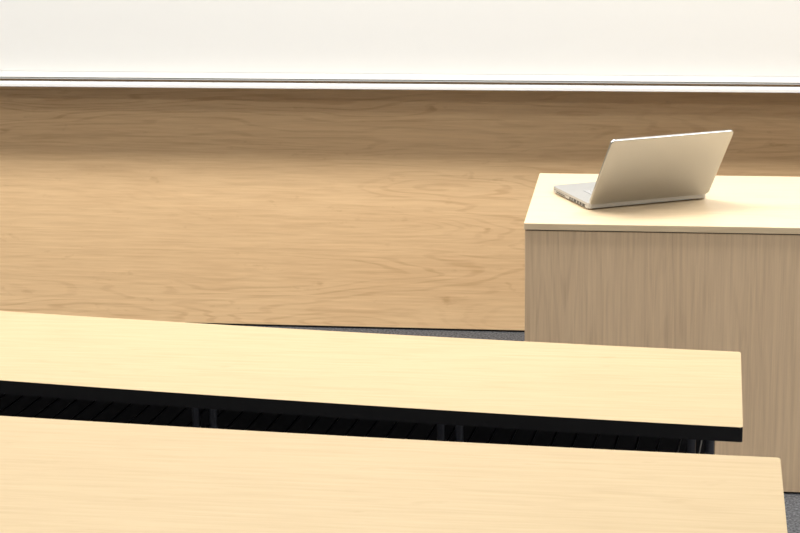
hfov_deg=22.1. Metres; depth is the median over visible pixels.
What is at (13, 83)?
tray
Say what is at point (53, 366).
table
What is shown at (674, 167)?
laptop
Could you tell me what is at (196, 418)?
wire shelf
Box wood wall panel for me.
[0,79,799,329]
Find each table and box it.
[0,311,742,454]
[0,416,786,532]
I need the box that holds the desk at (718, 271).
[524,173,799,493]
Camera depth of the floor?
6.97 m
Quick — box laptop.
[554,130,732,208]
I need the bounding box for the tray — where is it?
[0,80,799,92]
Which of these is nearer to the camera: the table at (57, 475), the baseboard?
the table at (57, 475)
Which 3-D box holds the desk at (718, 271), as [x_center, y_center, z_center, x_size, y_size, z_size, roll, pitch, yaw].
[1.327,0.180,5.648,1.927,0.734,0.635,1,15,7]
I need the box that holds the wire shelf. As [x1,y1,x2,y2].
[0,394,701,453]
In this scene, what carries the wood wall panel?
attached to the wall
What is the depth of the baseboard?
7.06 m
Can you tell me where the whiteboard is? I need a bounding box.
[0,0,799,92]
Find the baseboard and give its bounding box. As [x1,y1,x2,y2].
[185,322,524,331]
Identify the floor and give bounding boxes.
[235,325,799,532]
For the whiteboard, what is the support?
attached to the wall

